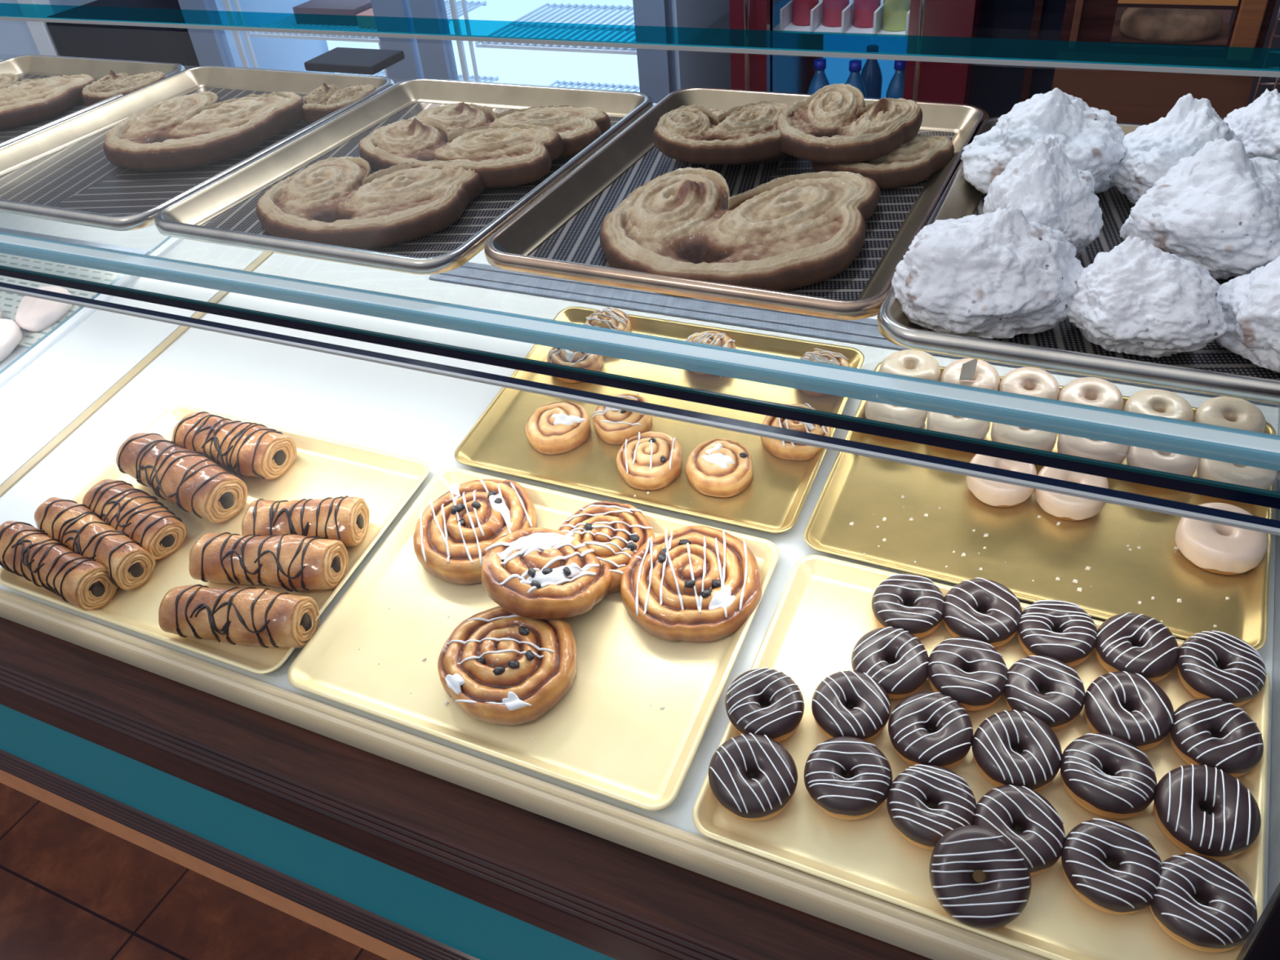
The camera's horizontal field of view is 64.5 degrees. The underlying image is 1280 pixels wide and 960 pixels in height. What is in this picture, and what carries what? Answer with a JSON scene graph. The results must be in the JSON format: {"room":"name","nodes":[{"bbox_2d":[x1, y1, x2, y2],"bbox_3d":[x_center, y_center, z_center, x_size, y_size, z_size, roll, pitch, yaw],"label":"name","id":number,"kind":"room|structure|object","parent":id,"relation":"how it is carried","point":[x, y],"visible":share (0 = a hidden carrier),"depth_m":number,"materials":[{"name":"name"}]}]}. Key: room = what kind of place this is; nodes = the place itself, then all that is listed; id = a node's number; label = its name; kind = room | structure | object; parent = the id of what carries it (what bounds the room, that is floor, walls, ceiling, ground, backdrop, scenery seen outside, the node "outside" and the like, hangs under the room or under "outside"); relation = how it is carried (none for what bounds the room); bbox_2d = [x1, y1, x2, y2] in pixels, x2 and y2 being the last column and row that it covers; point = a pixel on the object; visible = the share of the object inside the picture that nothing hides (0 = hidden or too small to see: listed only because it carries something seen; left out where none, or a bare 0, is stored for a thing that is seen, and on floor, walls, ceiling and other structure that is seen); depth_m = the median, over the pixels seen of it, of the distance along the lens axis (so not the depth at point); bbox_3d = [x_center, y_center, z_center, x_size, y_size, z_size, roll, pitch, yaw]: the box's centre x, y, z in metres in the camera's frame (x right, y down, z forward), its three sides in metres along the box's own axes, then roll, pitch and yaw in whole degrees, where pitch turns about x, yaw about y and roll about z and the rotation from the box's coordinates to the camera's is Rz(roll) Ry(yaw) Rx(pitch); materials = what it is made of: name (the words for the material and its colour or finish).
{"room":"food shop","nodes":[
{"label":"food shop","id":0,"kind":"room"},
{"bbox_2d":[0,782,387,959],"bbox_3d":[-0.787,0.661,2.051,10.000,0.050,6.600,12,41,22],"label":"floor","id":1,"kind":"structure","parent":0,"point":[72,888],"depth_m":1.87,"materials":[{"name":"tile"}]},
{"bbox_2d":[0,0,97,59],"bbox_3d":[-2.211,-1.693,3.737,0.730,1.800,0.520,12,41,22],"label":"window","id":2,"kind":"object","parent":1,"relation":"on","point":[17,38],"visible":0.11,"depth_m":3.48,"materials":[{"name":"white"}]},
{"bbox_2d":[45,0,199,69],"bbox_3d":[-1.577,-1.243,3.742,0.575,0.987,0.520,12,41,22],"label":"base cabinet","id":3,"kind":"object","parent":1,"relation":"on","point":[139,43],"visible":0.02,"depth_m":3.29,"materials":[{"name":"plastic"}]},
{"bbox_2d":[177,0,731,103],"bbox_3d":[-0.548,-1.424,3.082,1.660,1.880,0.620,12,41,22],"label":"window","id":4,"kind":"structure","parent":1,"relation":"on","point":[655,73],"depth_m":3.12,"materials":[{"name":"blue"}]},
{"bbox_2d":[248,0,486,42],"bbox_3d":[-0.861,-1.467,3.223,0.616,0.013,0.438,12,41,22],"label":"wire shelf","id":5,"kind":"object","parent":4,"relation":"attached to","point":[470,5],"depth_m":3.13,"materials":[{"name":"white metal"}]},
{"bbox_2d":[340,70,498,82],"bbox_3d":[-0.842,-1.282,3.368,0.616,0.013,0.438,12,41,22],"label":"wire shelf","id":6,"kind":"object","parent":4,"relation":"attached to","point":[485,78],"depth_m":3.42,"materials":[{"name":"white metal"}]},
{"bbox_2d":[475,2,636,54],"bbox_3d":[-0.112,-1.304,2.918,0.586,0.013,0.438,12,41,22],"label":"wire shelf","id":7,"kind":"object","parent":4,"relation":"attached to","point":[484,44],"depth_m":2.98,"materials":[{"name":"white metal"}]},
{"bbox_2d":[0,617,933,959],"bbox_3d":[-0.634,0.200,1.901,3.100,0.834,1.083,12,41,22],"label":"countertop","id":8,"kind":"structure","parent":1,"relation":"on","point":[390,860],"depth_m":1.12,"materials":[{"name":"brown wood"}]},
{"bbox_2d":[0,3,1279,959],"bbox_3d":[-0.675,-0.375,1.492,3.100,0.604,1.053,12,41,22],"label":"display case","id":9,"kind":"object","parent":8,"relation":"on","point":[74,389],"visible":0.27,"depth_m":1.19,"materials":[{"name":"white metal"}]},
{"bbox_2d":[15,285,72,332],"bbox_3d":[-1.019,-0.294,1.731,0.086,0.052,0.107,10,41,19],"label":"bread roll","id":10,"kind":"object","parent":9,"relation":"on","point":[34,314],"visible":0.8,"depth_m":1.70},
{"bbox_2d":[0,253,121,348],"bbox_3d":[-1.287,-0.362,1.876,0.710,0.007,0.215,12,49,22],"label":"tray","id":11,"kind":"object","parent":9,"relation":"attached to","point":[9,302],"depth_m":1.81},
{"bbox_2d":[0,404,429,674],"bbox_3d":[-0.541,0.057,1.297,0.460,0.061,0.342,12,41,22],"label":"serving tray","id":12,"kind":"object","parent":9,"relation":"in","point":[322,468],"visible":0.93,"depth_m":1.30,"materials":[{"name":"gold metal"}]},
{"bbox_2d":[0,520,117,610],"bbox_3d":[-0.729,0.104,1.255,0.192,0.062,0.063,19,44,28],"label":"roll","id":13,"kind":"object","parent":12,"relation":"on","point":[28,552],"visible":1,"depth_m":1.23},
{"bbox_2d":[34,497,155,590],"bbox_3d":[-0.689,0.077,1.276,0.197,0.062,0.063,20,45,29],"label":"roll","id":14,"kind":"object","parent":12,"relation":"on","point":[130,566],"visible":0.91,"depth_m":1.25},
{"bbox_2d":[82,479,186,559],"bbox_3d":[-0.651,0.048,1.305,0.163,0.052,0.071,23,46,32],"label":"roll","id":15,"kind":"object","parent":12,"relation":"on","point":[128,509],"visible":0.89,"depth_m":1.28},
{"bbox_2d":[115,432,247,523],"bbox_3d":[-0.606,-0.007,1.338,0.204,0.066,0.078,22,46,31],"label":"roll","id":16,"kind":"object","parent":12,"relation":"on","point":[190,480],"visible":1,"depth_m":1.30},
{"bbox_2d":[171,411,297,479],"bbox_3d":[-0.552,-0.048,1.374,0.173,0.059,0.078,13,42,22],"label":"roll","id":17,"kind":"object","parent":12,"relation":"on","point":[242,448],"visible":0.91,"depth_m":1.35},
{"bbox_2d":[158,584,319,648],"bbox_3d":[-0.457,0.154,1.155,0.177,0.063,0.068,5,39,13],"label":"roll","id":18,"kind":"object","parent":12,"relation":"on","point":[265,618],"visible":1,"depth_m":1.13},
{"bbox_2d":[188,532,348,591],"bbox_3d":[-0.444,0.095,1.211,0.184,0.061,0.071,3,39,11],"label":"roll","id":19,"kind":"object","parent":12,"relation":"on","point":[290,562],"visible":1,"depth_m":1.19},
{"bbox_2d":[241,495,369,547],"bbox_3d":[-0.412,0.052,1.251,0.147,0.059,0.074,1,38,8],"label":"roll","id":20,"kind":"object","parent":12,"relation":"on","point":[345,519],"visible":0.88,"depth_m":1.23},
{"bbox_2d":[287,467,779,810],"bbox_3d":[-0.114,0.150,1.123,0.460,0.061,0.342,12,41,22],"label":"serving tray","id":21,"kind":"object","parent":9,"relation":"in","point":[604,736],"visible":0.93,"depth_m":1.08,"materials":[{"name":"gold metal"}]},
{"bbox_2d":[413,479,537,584],"bbox_3d":[-0.197,0.056,1.212,0.148,0.060,0.151,-1,38,7],"label":"swirl","id":22,"kind":"object","parent":21,"relation":"on","point":[451,536],"visible":0.92,"depth_m":1.19,"materials":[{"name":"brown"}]},
{"bbox_2d":[437,605,577,725],"bbox_3d":[-0.139,0.186,1.071,0.150,0.057,0.143,13,41,22],"label":"swirl","id":23,"kind":"object","parent":21,"relation":"on","point":[500,666],"visible":0.94,"depth_m":1.05,"materials":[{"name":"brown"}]},
{"bbox_2d":[480,527,612,619],"bbox_3d":[-0.105,0.101,1.125,0.143,0.065,0.140,-22,41,-19],"label":"swirl","id":24,"kind":"object","parent":21,"relation":"on","point":[540,573],"visible":1,"depth_m":1.09,"materials":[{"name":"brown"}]},
{"bbox_2d":[557,501,655,593],"bbox_3d":[-0.041,0.075,1.170,0.120,0.051,0.123,6,39,15],"label":"swirl","id":25,"kind":"object","parent":21,"relation":"on","point":[615,531],"visible":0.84,"depth_m":1.16,"materials":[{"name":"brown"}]},
{"bbox_2d":[620,525,761,641],"bbox_3d":[0.056,0.109,1.114,0.155,0.057,0.148,0,38,8],"label":"swirl","id":26,"kind":"object","parent":21,"relation":"on","point":[690,583],"visible":1,"depth_m":1.09,"materials":[{"name":"brown"}]},
{"bbox_2d":[0,265,1279,509],"bbox_3d":[-0.633,-0.487,1.550,3.090,0.016,0.774,12,41,22],"label":"glass shelf","id":27,"kind":"object","parent":9,"relation":"attached to","point":[1266,498],"visible":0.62,"depth_m":0.93,"materials":[{"name":"blue"}]},
{"bbox_2d":[0,54,185,146],"bbox_3d":[-1.155,-0.629,1.760,0.468,0.030,0.594,12,41,22],"label":"baking tray","id":28,"kind":"object","parent":27,"relation":"on","point":[25,67],"visible":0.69,"depth_m":1.95,"materials":[{"name":"metal"}]},
{"bbox_2d":[0,73,97,129],"bbox_3d":[-1.141,-0.678,1.803,0.284,0.053,0.236,7,40,15],"label":"palmier","id":29,"kind":"object","parent":28,"relation":"on","point":[28,101],"visible":0.98,"depth_m":1.77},
{"bbox_2d":[81,69,164,106],"bbox_3d":[-0.920,-0.698,1.800,0.120,0.048,0.137,8,40,17],"label":"palmier","id":30,"kind":"object","parent":28,"relation":"on","point":[113,84],"visible":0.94,"depth_m":1.79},
{"bbox_2d":[0,65,394,231],"bbox_3d":[-0.728,-0.535,1.586,0.468,0.030,0.594,13,41,22],"label":"baking tray","id":31,"kind":"object","parent":27,"relation":"on","point":[60,171],"visible":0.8,"depth_m":1.56,"materials":[{"name":"metal"}]},
{"bbox_2d":[103,91,306,171],"bbox_3d":[-0.688,-0.554,1.580,0.257,0.046,0.283,13,42,23],"label":"palmier","id":32,"kind":"object","parent":31,"relation":"on","point":[199,129],"visible":1,"depth_m":1.54,"materials":[{"name":"food"}]},
{"bbox_2d":[302,82,376,124],"bbox_3d":[-0.493,-0.614,1.639,0.108,0.046,0.122,8,40,17],"label":"palmier","id":33,"kind":"object","parent":31,"relation":"on","point":[325,100],"visible":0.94,"depth_m":1.62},
{"bbox_2d":[304,47,404,75],"bbox_3d":[-0.522,-0.767,1.855,0.155,0.016,0.100,12,41,22],"label":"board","id":34,"kind":"object","parent":27,"relation":"on","point":[338,60],"visible":1,"depth_m":1.83,"materials":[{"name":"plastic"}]},
{"bbox_2d":[154,78,653,275],"bbox_3d":[-0.301,-0.444,1.414,0.468,0.030,0.594,13,42,22],"label":"baking tray","id":35,"kind":"object","parent":27,"relation":"on","point":[222,211],"visible":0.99,"depth_m":1.38,"materials":[{"name":"metal"}]},
{"bbox_2d":[255,156,484,249],"bbox_3d":[-0.352,-0.364,1.306,0.278,0.040,0.248,11,41,21],"label":"palmier","id":36,"kind":"object","parent":35,"relation":"on","point":[340,201],"visible":0.99,"depth_m":1.27,"materials":[{"name":"food"}]},
{"bbox_2d":[358,117,563,188],"bbox_3d":[-0.258,-0.454,1.389,0.305,0.057,0.148,11,41,20],"label":"palmier","id":37,"kind":"object","parent":35,"relation":"on","point":[505,156],"visible":0.98,"depth_m":1.37,"materials":[{"name":"food"}]},
{"bbox_2d":[408,102,610,159],"bbox_3d":[-0.200,-0.514,1.471,0.314,0.049,0.155,11,41,20],"label":"palmier","id":38,"kind":"object","parent":35,"relation":"on","point":[578,127],"visible":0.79,"depth_m":1.46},
{"bbox_2d":[484,87,988,319],"bbox_3d":[0.145,-0.369,1.262,0.468,0.030,0.594,13,42,22],"label":"baking tray","id":39,"kind":"object","parent":27,"relation":"on","point":[557,235],"visible":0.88,"depth_m":1.21,"materials":[{"name":"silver metal"}]},
{"bbox_2d":[599,167,879,297],"bbox_3d":[0.106,-0.290,1.146,0.309,0.049,0.292,6,39,14],"label":"palmier","id":40,"kind":"object","parent":39,"relation":"on","point":[790,232],"visible":1,"depth_m":1.12,"materials":[{"name":"food"}]},
{"bbox_2d":[706,108,790,164],"bbox_3d":[0.128,-0.474,1.384,0.185,0.041,0.129,17,43,26],"label":"palmier","id":41,"kind":"object","parent":39,"relation":"on","point":[716,112],"visible":0.03,"depth_m":1.34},
{"bbox_2d":[653,101,794,164],"bbox_3d":[0.109,-0.452,1.316,0.186,0.044,0.123,0,38,8],"label":"palmier","id":42,"kind":"object","parent":41,"relation":"on","point":[693,134],"visible":1,"depth_m":1.30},
{"bbox_2d":[811,133,954,190],"bbox_3d":[0.302,-0.418,1.287,0.159,0.044,0.156,-28,43,-26],"label":"palmier","id":43,"kind":"object","parent":39,"relation":"on","point":[915,160],"visible":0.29,"depth_m":1.25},
{"bbox_2d":[775,83,922,164],"bbox_3d":[0.259,-0.459,1.292,0.181,0.050,0.174,-34,46,-31],"label":"palmier","id":44,"kind":"object","parent":43,"relation":"on","point":[833,124],"visible":1,"depth_m":1.26,"materials":[{"name":"food"}]},
{"bbox_2d":[876,115,1279,404],"bbox_3d":[0.545,-0.257,1.066,0.468,0.030,0.594,12,41,22],"label":"baking tray","id":45,"kind":"object","parent":27,"relation":"on","point":[1212,369],"visible":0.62,"depth_m":0.91,"materials":[{"name":"metal"}]},
{"bbox_2d":[891,207,1084,338],"bbox_3d":[0.331,-0.206,0.961,0.170,0.108,0.163,12,41,22],"label":"meringue","id":46,"kind":"object","parent":45,"relation":"on","point":[1000,273],"visible":1,"depth_m":0.92,"materials":[{"name":"food"}]},
{"bbox_2d":[982,135,1103,256],"bbox_3d":[0.418,-0.290,1.043,0.105,0.125,0.101,-9,38,-4],"label":"meringue","id":47,"kind":"object","parent":45,"relation":"on","point":[1042,182],"visible":0.59,"depth_m":1.01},
{"bbox_2d":[960,88,1126,194],"bbox_3d":[0.471,-0.395,1.175,0.183,0.120,0.158,12,41,22],"label":"meringue","id":48,"kind":"object","parent":45,"relation":"on","point":[1091,138],"visible":0.61,"depth_m":1.14,"materials":[{"name":"food"}]},
{"bbox_2d":[1064,235,1227,357],"bbox_3d":[0.447,-0.166,0.904,0.126,0.096,0.115,0,38,7],"label":"meringue","id":49,"kind":"object","parent":45,"relation":"on","point":[1135,297],"visible":0.98,"depth_m":0.88,"materials":[{"name":"food"}]},
{"bbox_2d":[1110,93,1242,204],"bbox_3d":[0.596,-0.369,1.127,0.136,0.116,0.142,12,41,22],"label":"meringue","id":50,"kind":"object","parent":45,"relation":"on","point":[1154,148],"visible":0.55,"depth_m":1.10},
{"bbox_2d":[1119,137,1279,279],"bbox_3d":[0.579,-0.276,1.003,0.178,0.127,0.161,12,41,22],"label":"meringue","id":51,"kind":"object","parent":45,"relation":"on","point":[1217,209],"visible":0.84,"depth_m":0.96,"materials":[{"name":"food"}]},
{"bbox_2d":[1215,255,1279,372],"bbox_3d":[0.568,-0.157,0.872,0.129,0.102,0.134,-20,40,-18],"label":"meringue","id":52,"kind":"object","parent":45,"relation":"on","point":[1250,303],"visible":0.88,"depth_m":0.86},
{"bbox_2d":[1222,88,1279,161],"bbox_3d":[0.717,-0.394,1.160,0.128,0.098,0.131,-17,39,-14],"label":"meringue","id":53,"kind":"object","parent":45,"relation":"on","point":[1257,124],"visible":0.34,"depth_m":1.13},
{"bbox_2d":[0,231,1279,471],"bbox_3d":[-0.797,-0.309,1.363,3.000,0.014,0.030,12,41,22],"label":"rail","id":54,"kind":"object","parent":9,"relation":"on","point":[1211,442],"depth_m":1.00,"materials":[{"name":"glass"}]},
{"bbox_2d":[0,234,1279,453],"bbox_3d":[-0.797,-0.311,1.362,3.000,0.011,0.021,12,41,22],"label":"rail","id":55,"kind":"object","parent":9,"relation":"on","point":[1156,433],"depth_m":1.00,"materials":[{"name":"white"}]},
{"bbox_2d":[454,306,864,533],"bbox_3d":[0.029,-0.094,1.338,0.460,0.061,0.342,12,41,21],"label":"serving tray","id":56,"kind":"object","parent":9,"relation":"in","point":[773,502],"visible":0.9,"depth_m":1.32,"materials":[{"name":"gold metal"}]},
{"bbox_2d":[525,401,591,454],"bbox_3d":[-0.108,-0.072,1.331,0.086,0.042,0.084,-33,45,-30],"label":"cinnamon roll","id":57,"kind":"object","parent":56,"relation":"on","point":[558,427],"visible":1,"depth_m":1.31,"materials":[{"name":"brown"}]},
{"bbox_2d":[592,392,652,444],"bbox_3d":[-0.023,-0.083,1.324,0.077,0.042,0.080,5,39,14],"label":"cinnamon roll","id":58,"kind":"object","parent":56,"relation":"on","point":[613,426],"visible":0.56,"depth_m":1.30,"materials":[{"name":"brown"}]},
{"bbox_2d":[616,431,682,490],"bbox_3d":[0.011,-0.028,1.262,0.082,0.044,0.086,1,38,8],"label":"cinnamon roll","id":59,"kind":"object","parent":56,"relation":"on","point":[650,460],"visible":1,"depth_m":1.24,"materials":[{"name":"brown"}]},
{"bbox_2d":[685,438,752,497],"bbox_3d":[0.098,-0.018,1.237,0.085,0.042,0.083,28,49,36],"label":"cinnamon roll","id":60,"kind":"object","parent":56,"relation":"on","point":[718,468],"visible":1,"depth_m":1.22,"materials":[{"name":"brown"}]},
{"bbox_2d":[760,403,831,461],"bbox_3d":[0.195,-0.063,1.262,0.089,0.044,0.085,23,46,32],"label":"cinnamon roll","id":61,"kind":"object","parent":56,"relation":"on","point":[783,450],"visible":0.36,"depth_m":1.24,"materials":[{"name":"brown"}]},
{"bbox_2d":[692,555,1269,959],"bbox_3d":[0.318,0.249,0.943,0.460,0.061,0.342,12,41,22],"label":"serving tray","id":62,"kind":"object","parent":9,"relation":"in","point":[824,608],"visible":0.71,"depth_m":0.91,"materials":[{"name":"gold metal"}]},
{"bbox_2d":[708,733,797,821],"bbox_3d":[0.105,0.276,0.940,0.081,0.046,0.081,-24,41,-21],"label":"doughnut","id":63,"kind":"object","parent":62,"relation":"on","point":[741,757],"visible":1,"depth_m":0.92,"materials":[{"name":"food"}]},
{"bbox_2d":[724,667,804,742],"bbox_3d":[0.122,0.222,0.992,0.077,0.043,0.076,2,39,10],"label":"doughnut","id":64,"kind":"object","parent":62,"relation":"on","point":[753,689],"visible":1,"depth_m":0.98,"materials":[{"name":"food"}]},
{"bbox_2d":[804,736,892,820],"bbox_3d":[0.190,0.273,0.928,0.078,0.044,0.078,-24,41,-22],"label":"doughnut","id":65,"kind":"object","parent":62,"relation":"on","point":[858,797],"visible":1,"depth_m":0.91,"materials":[{"name":"food"}]},
{"bbox_2d":[811,669,891,741],"bbox_3d":[0.203,0.220,0.979,0.074,0.042,0.074,19,44,29],"label":"doughnut","id":66,"kind":"object","parent":62,"relation":"on","point":[870,702],"visible":0.98,"depth_m":0.96,"materials":[{"name":"food"}]},
{"bbox_2d":[851,626,928,699],"bbox_3d":[0.248,0.183,1.007,0.074,0.043,0.076,-17,39,-14],"label":"doughnut","id":67,"kind":"object","parent":62,"relation":"on","point":[895,658],"visible":0.99,"depth_m":0.99,"materials":[{"name":"food"}]},
{"bbox_2d":[871,573,944,638],"bbox_3d":[0.278,0.132,1.052,0.074,0.042,0.073,18,44,27],"label":"doughnut","id":68,"kind":"object","parent":62,"relation":"on","point":[913,603],"visible":0.98,"depth_m":1.04,"materials":[{"name":"food"}]},
{"bbox_2d":[888,691,973,768],"bbox_3d":[0.272,0.236,0.949,0.077,0.043,0.076,-16,39,-13],"label":"doughnut","id":69,"kind":"object","parent":62,"relation":"on","point":[909,722],"visible":0.99,"depth_m":0.94,"materials":[{"name":"food"}]},
{"bbox_2d":[886,764,976,850],"bbox_3d":[0.258,0.290,0.898,0.076,0.043,0.075,-16,39,-13],"label":"doughnut","id":70,"kind":"object","parent":62,"relation":"on","point":[920,786],"visible":0.95,"depth_m":0.89,"materials":[{"name":"food"}]},
{"bbox_2d":[927,636,1008,711],"bbox_3d":[0.318,0.189,0.987,0.076,0.040,0.077,-30,44,-27],"label":"doughnut","id":71,"kind":"object","parent":62,"relation":"on","point":[969,671],"visible":0.99,"depth_m":0.97,"materials":[{"name":"food"}]},
{"bbox_2d":[928,825,1031,928],"bbox_3d":[0.279,0.327,0.837,0.078,0.065,0.074,-3,38,3],"label":"doughnut","id":72,"kind":"object","parent":62,"relation":"on","point":[997,900],"visible":1,"depth_m":0.82,"materials":[{"name":"food"}]},
{"bbox_2d":[942,577,1022,648],"bbox_3d":[0.348,0.136,1.034,0.078,0.045,0.076,22,46,31],"label":"doughnut","id":73,"kind":"object","parent":62,"relation":"on","point":[986,611],"visible":0.97,"depth_m":1.02,"materials":[{"name":"food"}]},
{"bbox_2d":[971,709,1062,791],"bbox_3d":[0.342,0.248,0.924,0.077,0.043,0.076,4,39,13],"label":"doughnut","id":74,"kind":"object","parent":62,"relation":"on","point":[995,741],"visible":1,"depth_m":0.91,"materials":[{"name":"food"}]},
{"bbox_2d":[973,784,1065,875],"bbox_3d":[0.326,0.302,0.874,0.075,0.043,0.076,3,39,11],"label":"doughnut","id":75,"kind":"object","parent":62,"relation":"on","point":[1003,809],"visible":0.85,"depth_m":0.86,"materials":[{"name":"food"}]},
{"bbox_2d":[1003,655,1085,729],"bbox_3d":[0.382,0.203,0.962,0.073,0.043,0.073,18,44,27],"label":"doughnut","id":76,"kind":"object","parent":62,"relation":"on","point":[1064,699],"visible":0.98,"depth_m":0.95,"materials":[{"name":"food"}]},
{"bbox_2d":[1017,600,1097,666],"bbox_3d":[0.413,0.153,1.006,0.075,0.041,0.072,9,40,18],"label":"doughnut","id":77,"kind":"object","parent":62,"relation":"on","point":[1063,631],"visible":0.99,"depth_m":0.99,"materials":[{"name":"food"}]},
{"bbox_2d":[1060,733,1156,819],"bbox_3d":[0.413,0.262,0.896,0.077,0.040,0.079,-29,44,-27],"label":"doughnut","id":78,"kind":"object","parent":62,"relation":"on","point":[1107,775],"visible":1,"depth_m":0.88,"materials":[{"name":"food"}]},
{"bbox_2d":[1061,817,1162,914],"bbox_3d":[0.391,0.321,0.842,0.077,0.043,0.077,-16,39,-13],"label":"doughnut","id":79,"kind":"object","parent":62,"relation":"on","point":[1091,844],"visible":1,"depth_m":0.83,"materials":[{"name":"food"}]},
{"bbox_2d":[1084,671,1174,751],"bbox_3d":[0.450,0.214,0.937,0.077,0.042,0.077,26,48,34],"label":"doughnut","id":80,"kind":"object","parent":62,"relation":"on","point":[1130,707],"visible":0.99,"depth_m":0.92,"materials":[{"name":"food"}]},
{"bbox_2d":[1094,612,1179,682],"bbox_3d":[0.480,0.164,0.982,0.076,0.039,0.074,-30,44,-28],"label":"doughnut","id":81,"kind":"object","parent":62,"relation":"on","point":[1141,644],"visible":0.98,"depth_m":0.97,"materials":[{"name":"food"}]},
{"bbox_2d":[1149,853,1257,952],"bbox_3d":[0.449,0.339,0.813,0.077,0.041,0.076,26,48,34],"label":"doughnut","id":82,"kind":"object","parent":62,"relation":"on","point":[1228,916],"visible":0.99,"depth_m":0.80,"materials":[{"name":"food"}]},
{"bbox_2d":[1153,764,1261,860],"bbox_3d":[0.480,0.282,0.862,0.080,0.044,0.082,26,48,34],"label":"doughnut","id":83,"kind":"object","parent":62,"relation":"on","point":[1204,811],"visible":0.99,"depth_m":0.85,"materials":[{"name":"food"}]},
{"bbox_2d":[1168,697,1263,777],"bbox_3d":[0.515,0.231,0.908,0.075,0.040,0.073,17,43,27],"label":"doughnut","id":84,"kind":"object","parent":62,"relation":"on","point":[1217,733],"visible":0.98,"depth_m":0.90,"materials":[{"name":"food"}]},
{"bbox_2d":[1176,630,1266,706],"bbox_3d":[0.546,0.179,0.954,0.075,0.043,0.075,1,38,9],"label":"doughnut","id":85,"kind":"object","parent":62,"relation":"on","point":[1211,664],"visible":0.98,"depth_m":0.94,"materials":[{"name":"food"}]},
{"bbox_2d":[804,361,1275,650],"bbox_3d":[0.456,0.008,1.155,0.460,0.061,0.342,13,42,22],"label":"serving tray","id":86,"kind":"object","parent":9,"relation":"in","point":[856,487],"visible":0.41,"depth_m":1.11,"materials":[{"name":"gold metal"}]},
{"bbox_2d":[965,453,1036,507],"bbox_3d":[0.414,-0.004,1.161,0.076,0.042,0.078,20,45,29],"label":"doughnut","id":87,"kind":"object","parent":86,"relation":"on","point":[997,494],"visible":0.52,"depth_m":1.14,"materials":[{"name":"food"}]},
{"bbox_2d":[998,367,1059,399],"bbox_3d":[0.480,-0.108,1.253,0.071,0.041,0.073,18,44,27],"label":"doughnut","id":88,"kind":"object","parent":86,"relation":"on","point":[1030,381],"visible":0.63,"depth_m":1.25,"materials":[{"name":"food"}]},
{"bbox_2d":[1034,466,1108,520],"bbox_3d":[0.482,0.010,1.134,0.076,0.045,0.079,26,48,34],"label":"doughnut","id":89,"kind":"object","parent":86,"relation":"on","point":[1061,506],"visible":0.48,"depth_m":1.11,"materials":[{"name":"food"}]},
{"bbox_2d":[1057,377,1123,410],"bbox_3d":[0.543,-0.092,1.226,0.073,0.040,0.072,-26,42,-24],"label":"doughnut","id":90,"kind":"object","parent":86,"relation":"on","point":[1091,391],"visible":0.58,"depth_m":1.22,"materials":[{"name":"food"}]},
{"bbox_2d":[1123,389,1193,421],"bbox_3d":[0.609,-0.075,1.196,0.074,0.039,0.075,29,49,36],"label":"doughnut","id":91,"kind":"object","parent":86,"relation":"on","point":[1158,402],"visible":0.64,"depth_m":1.19,"materials":[{"name":"food"}]},
{"bbox_2d":[1126,445,1199,476],"bbox_3d":[0.591,-0.024,1.149,0.072,0.039,0.074,27,49,35],"label":"doughnut","id":92,"kind":"object","parent":86,"relation":"on","point":[1173,463],"visible":0.55,"depth_m":1.13,"materials":[{"name":"food"}]},
{"bbox_2d":[1175,502,1267,574],"bbox_3d":[0.607,0.061,1.058,0.084,0.044,0.082,27,48,35],"label":"doughnut","id":93,"kind":"object","parent":86,"relation":"on","point":[1215,548],"visible":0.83,"depth_m":1.04,"materials":[{"name":"food"}]},
{"bbox_2d":[1192,395,1265,432],"bbox_3d":[0.680,-0.064,1.171,0.073,0.041,0.075,28,49,35],"label":"doughnut","id":94,"kind":"object","parent":86,"relation":"on","point":[1224,411],"visible":0.66,"depth_m":1.16,"materials":[{"name":"food"}]},
{"bbox_2d":[1196,457,1276,489],"bbox_3d":[0.659,-0.011,1.121,0.075,0.041,0.076,21,45,30],"label":"doughnut","id":95,"kind":"object","parent":86,"relation":"on","point":[1210,469],"visible":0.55,"depth_m":1.10,"materials":[{"name":"food"}]},
{"bbox_2d":[1235,882,1279,959],"bbox_3d":[0.439,0.293,0.589,0.126,0.510,0.068,12,41,22],"label":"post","id":96,"kind":"object","parent":8,"relation":"on","point":[1263,943],"visible":1,"depth_m":0.65,"materials":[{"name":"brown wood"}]},
{"bbox_2d":[728,0,982,104],"bbox_3d":[0.598,-1.155,2.590,0.570,1.880,0.637,12,41,22],"label":"cooler","id":97,"kind":"object","parent":1,"relation":"on","point":[924,81],"visible":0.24,"depth_m":2.42,"materials":[{"name":"red paint"}]},
{"bbox_2d":[773,0,905,35],"bbox_3d":[0.603,-1.189,2.570,0.420,0.006,0.420,12,41,22],"label":"shelf","id":98,"kind":"object","parent":97,"relation":"attached to","point":[848,28],"depth_m":2.46,"materials":[{"name":"white plastic"}]},
{"bbox_2d":[822,57,895,97],"bbox_3d":[0.696,-1.471,2.648,0.420,1.430,0.015,12,41,22],"label":"light","id":99,"kind":"object","parent":97,"relation":"attached to","point":[837,71],"depth_m":2.93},
{"bbox_2d":[969,0,1276,124],"bbox_3d":[1.103,-0.970,2.387,0.570,1.800,0.520,12,41,22],"label":"tall cabinet","id":100,"kind":"object","parent":1,"relation":"on","point":[1144,97],"visible":0.23,"depth_m":2.19,"materials":[{"name":"brown wood"}]},
{"bbox_2d":[1119,7,1222,42],"bbox_3d":[1.133,-0.990,2.158,0.199,0.076,0.151,12,41,22],"label":"bread loaf","id":101,"kind":"object","parent":100,"relation":"on","point":[1152,24],"visible":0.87,"depth_m":2.12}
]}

